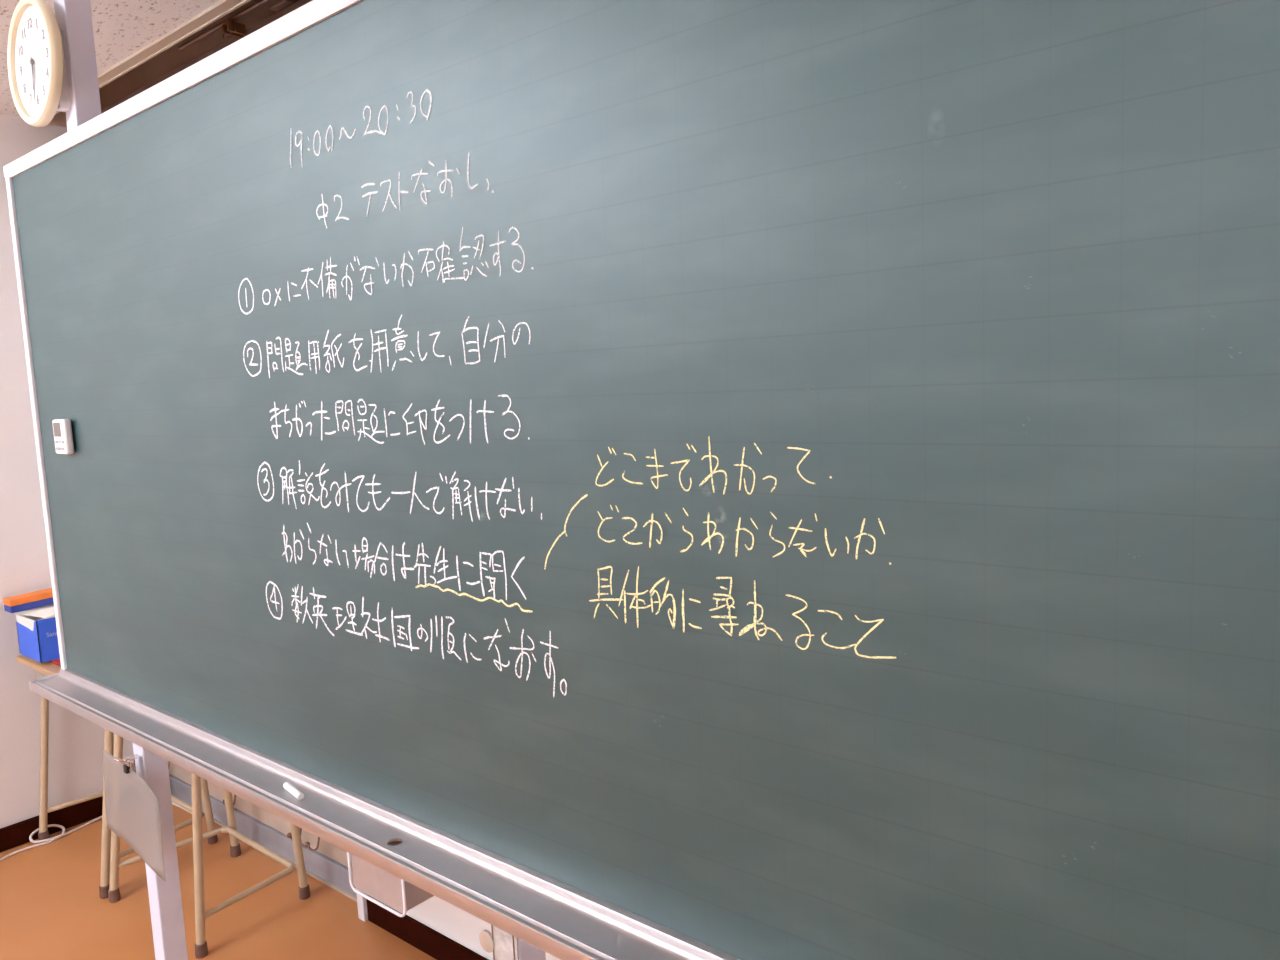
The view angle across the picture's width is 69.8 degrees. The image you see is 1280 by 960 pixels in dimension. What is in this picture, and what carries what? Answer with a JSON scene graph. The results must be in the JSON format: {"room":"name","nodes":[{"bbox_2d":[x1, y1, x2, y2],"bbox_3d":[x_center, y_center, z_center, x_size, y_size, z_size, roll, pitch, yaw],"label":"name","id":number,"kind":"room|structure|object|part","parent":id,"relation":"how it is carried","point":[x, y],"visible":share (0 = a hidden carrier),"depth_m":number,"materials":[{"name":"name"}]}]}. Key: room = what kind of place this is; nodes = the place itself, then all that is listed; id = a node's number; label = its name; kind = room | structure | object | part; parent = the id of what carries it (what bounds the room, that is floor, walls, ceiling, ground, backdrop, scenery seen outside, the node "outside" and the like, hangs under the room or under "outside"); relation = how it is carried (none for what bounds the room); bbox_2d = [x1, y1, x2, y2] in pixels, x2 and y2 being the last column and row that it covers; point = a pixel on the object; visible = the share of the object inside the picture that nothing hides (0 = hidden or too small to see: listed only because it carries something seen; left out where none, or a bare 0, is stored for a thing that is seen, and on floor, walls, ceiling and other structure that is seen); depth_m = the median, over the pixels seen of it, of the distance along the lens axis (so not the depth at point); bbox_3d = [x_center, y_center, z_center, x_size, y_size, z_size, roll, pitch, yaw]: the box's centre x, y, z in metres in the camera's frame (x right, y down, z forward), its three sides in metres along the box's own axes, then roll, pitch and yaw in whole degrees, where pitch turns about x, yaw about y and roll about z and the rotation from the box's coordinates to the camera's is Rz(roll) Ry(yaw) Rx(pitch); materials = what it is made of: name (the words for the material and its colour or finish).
{"room":"classroom","nodes":[
{"label":"classroom","id":0,"kind":"room"},
{"bbox_2d":[0,111,135,828],"bbox_3d":[-3.728,0.147,1.118,0.100,2.720,6.060,3,8,39],"label":"wall","id":1,"kind":"structure","parent":0,"point":[76,743],"depth_m":3.07,"materials":[{"name":"paint"}]},
{"bbox_2d":[0,786,138,852],"bbox_3d":[-3.628,1.461,1.224,0.012,0.078,5.860,3,8,39],"label":"baseboard","id":2,"kind":"structure","parent":1,"relation":"attached to","point":[17,834],"depth_m":3.19,"materials":[{"name":"plastic"}]},
{"bbox_2d":[56,0,250,113],"bbox_3d":[0.505,-1.183,0.985,6.535,0.212,0.034,3,8,39],"label":"trim","id":3,"kind":"structure","parent":1,"relation":"attached to","point":[222,8],"depth_m":2.42,"materials":[{"name":"beige wood"}]},
{"bbox_2d":[0,0,220,116],"bbox_3d":[-1.270,-0.809,-1.172,6.535,0.060,5.655,3,8,39],"label":"ceiling","id":4,"kind":"structure","parent":0,"point":[121,28],"depth_m":2.33,"materials":[{"name":"tile"}]},
{"bbox_2d":[0,801,435,959],"bbox_3d":[-1.098,1.663,-0.826,6.735,0.100,6.060,3,8,39],"label":"floor","id":5,"kind":"structure","parent":0,"point":[52,908],"depth_m":2.66,"materials":[{"name":"orange plastic"}]},
{"bbox_2d":[0,802,191,860],"bbox_3d":[-1.949,1.202,3.124,0.795,0.043,0.270,-7,7,-34],"label":"power cord","id":6,"kind":"object","parent":5,"relation":"on","point":[49,840],"visible":0.85,"depth_m":3.13,"materials":[{"name":"beige plastic"}]},
{"bbox_2d":[16,655,217,898],"bbox_3d":[-1.712,0.893,3.028,0.606,0.655,0.396,3,8,39],"label":"school desk","id":7,"kind":"object","parent":5,"relation":"on","point":[43,669],"visible":0.3,"depth_m":3.01,"materials":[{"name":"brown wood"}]},
{"bbox_2d":[33,669,47,678],"bbox_3d":[-1.708,0.632,2.994,0.475,0.092,0.327,3,8,39],"label":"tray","id":8,"kind":"object","parent":7,"relation":"on","point":[37,674],"depth_m":2.99,"materials":[{"name":"beige wood"}]},
{"bbox_3d":[-2.014,0.893,3.103,0.087,0.611,0.024,-8,8,-40],"label":"leg","id":9,"kind":"part","parent":7,"relation":"part of","materials":[{"name":"beige paint"}]},
{"bbox_2d":[48,659,60,666],"bbox_3d":[-1.775,0.562,3.007,0.300,0.012,0.265,3,8,39],"label":"folder","id":10,"kind":"object","parent":7,"relation":"on","point":[56,661],"visible":0.05,"depth_m":2.90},
{"bbox_2d":[15,606,59,662],"bbox_3d":[-1.887,0.472,3.020,0.191,0.175,0.227,3,8,39],"label":"box","id":11,"kind":"object","parent":10,"relation":"on","point":[36,629],"visible":0.5,"depth_m":2.91,"materials":[{"name":"blue cardboard"}]},
{"bbox_2d":[3,588,53,612],"bbox_3d":[-1.988,0.392,3.091,0.070,0.054,0.250,3,8,39],"label":"box","id":12,"kind":"object","parent":11,"relation":"on","point":[35,599],"visible":0.52,"depth_m":3.02,"materials":[{"name":"orange cardboard"}]},
{"bbox_3d":[-1.958,0.505,2.936,0.190,0.133,0.002,3,8,39],"label":"panel","id":13,"kind":"part","parent":11,"relation":"part of","materials":[{"name":"blue cardboard"}]},
{"bbox_3d":[-1.814,0.495,2.963,0.002,0.135,0.227,3,8,39],"label":"panel","id":14,"kind":"part","parent":11,"relation":"part of","materials":[{"name":"blue cardboard"}]},
{"bbox_3d":[-1.595,0.913,2.751,0.024,0.612,0.104,1,7,31],"label":"leg","id":15,"kind":"part","parent":7,"relation":"part of","materials":[{"name":"beige paint"}]},
{"bbox_3d":[-1.452,0.879,3.010,0.062,0.610,0.023,-8,9,-44],"label":"leg","id":16,"kind":"part","parent":7,"relation":"part of","materials":[{"name":"beige paint"}]},
{"bbox_2d":[108,734,309,958],"bbox_3d":[-1.268,0.913,2.671,0.535,0.655,0.389,3,8,39],"label":"stool","id":17,"kind":"object","parent":5,"relation":"on","point":[201,949],"visible":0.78,"depth_m":2.68,"materials":[{"name":"brown wood"}]},
{"bbox_3d":[-1.548,0.915,2.716,0.097,0.611,0.024,-8,8,-41],"label":"leg","id":18,"kind":"part","parent":17,"relation":"part of","materials":[{"name":"beige paint"}]},
{"bbox_3d":[-1.169,0.930,2.425,0.024,0.610,0.071,0,7,25],"label":"leg","id":19,"kind":"part","parent":17,"relation":"part of","materials":[{"name":"beige paint"}]},
{"bbox_3d":[-1.321,0.885,2.905,0.024,0.610,0.073,-2,6,3],"label":"leg","id":20,"kind":"part","parent":17,"relation":"part of","materials":[{"name":"beige paint"}]},
{"bbox_3d":[-1.013,0.899,2.652,0.060,0.610,0.024,-8,9,-44],"label":"leg","id":21,"kind":"part","parent":17,"relation":"part of","materials":[{"name":"beige paint"}]},
{"bbox_2d":[169,774,356,901],"bbox_3d":[-1.271,1.164,3.036,1.325,0.078,0.021,3,8,39],"label":"panel","id":22,"kind":"object","parent":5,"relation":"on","point":[326,870],"visible":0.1,"depth_m":2.94,"materials":[{"name":"grey metal"}]},
{"bbox_2d":[3,0,1279,959],"bbox_3d":[0.019,0.150,0.989,3.626,2.420,0.135,3,8,39],"label":"chalkboard","id":23,"kind":"object","parent":5,"relation":"on","point":[647,479],"visible":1,"depth_m":0.94,"materials":[{"name":"green"}]},
{"bbox_3d":[-1.377,-0.115,2.112,0.021,1.134,0.025,3,8,39],"label":"frame rail","id":24,"kind":"part","parent":23,"relation":"part of","materials":[{"name":"silver metal"}]},
{"bbox_2d":[7,0,70,126],"bbox_3d":[-1.211,-0.840,1.852,0.245,0.245,0.043,3,8,39],"label":"wall clock","id":25,"kind":"object","parent":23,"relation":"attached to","point":[36,59],"visible":1,"depth_m":1.83,"materials":[{"name":"beige plastic"}]},
{"bbox_2d":[52,419,74,453],"bbox_3d":[-1.247,-0.094,1.986,0.066,0.076,0.022,3,8,39],"label":"timer","id":26,"kind":"object","parent":23,"relation":"attached to","point":[62,428],"visible":1,"depth_m":1.97,"materials":[{"name":"white plastic"}]},
{"bbox_3d":[-1.089,0.095,1.947,0.052,2.420,0.050,3,8,39],"label":"post","id":27,"kind":"part","parent":23,"relation":"part of","materials":[{"name":"metal"}]},
{"bbox_2d":[114,754,140,774],"bbox_3d":[-1.093,0.607,1.958,0.035,0.041,0.046,3,8,39],"label":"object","id":28,"kind":"object","parent":23,"relation":"attached to","point":[129,766],"visible":1,"depth_m":1.95,"materials":[{"name":"silver metal"}]},
{"bbox_3d":[-1.102,0.598,1.949,0.032,0.020,0.023,3,8,39],"label":"lever","id":29,"kind":"part","parent":28,"relation":"part of","materials":[{"name":"silver metal"}]},
{"bbox_3d":[-0.008,-0.625,0.913,3.624,0.030,0.026,3,8,39],"label":"frame rail","id":30,"kind":"part","parent":23,"relation":"part of","materials":[{"name":"silver metal"}]},
{"bbox_2d":[283,782,303,799],"bbox_3d":[-0.554,0.497,1.466,0.011,0.011,0.062,-8,8,-41],"label":"chalk","id":31,"kind":"object","parent":23,"relation":"on","point":[289,787],"visible":1,"depth_m":1.46,"materials":[{"name":"white"}]},
{"bbox_2d":[29,669,739,959],"bbox_3d":[0.021,0.539,1.014,3.626,0.058,0.091,3,8,39],"label":"chalk tray","id":32,"kind":"object","parent":23,"relation":"on","point":[564,916],"depth_m":1.29,"materials":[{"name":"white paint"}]},
{"bbox_3d":[-0.352,0.568,1.347,0.127,0.067,0.080,3,8,39],"label":"tray drawer","id":33,"kind":"part","parent":23,"relation":"part of","materials":[{"name":"grey metal"}]},
{"bbox_3d":[-0.188,0.135,1.212,0.052,2.420,0.050,3,8,39],"label":"post","id":34,"kind":"part","parent":23,"relation":"part of","materials":[{"name":"paint"}]},
{"bbox_2d":[406,896,560,959],"bbox_3d":[1.210,0.299,0.861,5.185,2.050,0.056,3,8,39],"label":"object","id":35,"kind":"structure","parent":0,"point":[445,918],"depth_m":2.33,"materials":[{"name":"paint"}]},
{"bbox_2d":[356,888,367,921],"bbox_3d":[-0.782,1.033,2.555,0.031,0.400,0.019,3,8,39],"label":"trim","id":36,"kind":"structure","parent":35,"relation":"attached to","point":[361,901],"depth_m":2.56,"materials":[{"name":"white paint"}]},
{"bbox_2d":[366,895,488,959],"bbox_3d":[1.240,1.284,0.935,5.163,0.075,0.010,3,8,39],"label":"baseboard","id":37,"kind":"structure","parent":35,"relation":"attached to","point":[422,937],"depth_m":2.41,"materials":[{"name":"plastic"}]},
{"bbox_3d":[0.722,-0.066,1.312,6.535,2.720,0.100,3,8,39],"label":"wall","id":38,"kind":"structure","parent":0,"visible":0},
{"bbox_2d":[99,0,311,112],"bbox_3d":[0.618,-1.028,1.132,6.535,0.558,0.094,3,8,39],"label":"valance","id":39,"kind":"object","parent":38,"relation":"attached to","point":[171,61],"visible":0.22,"depth_m":2.74,"materials":[{"name":"brown wood"}]},
{"bbox_2d":[178,0,268,49],"bbox_3d":[-0.026,-1.155,1.574,3.300,0.044,0.049,3,8,39],"label":"rail","id":40,"kind":"object","parent":39,"relation":"attached to","point":[231,27],"visible":1,"depth_m":2.42,"materials":[{"name":"brown metal"}]},
{"bbox_2d":[168,761,351,868],"bbox_3d":[-1.285,1.040,3.013,1.325,0.170,0.063,3,8,39],"label":"hook rail","id":41,"kind":"object","parent":38,"relation":"attached to","point":[313,842],"visible":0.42,"depth_m":2.97,"materials":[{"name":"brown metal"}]}
]}

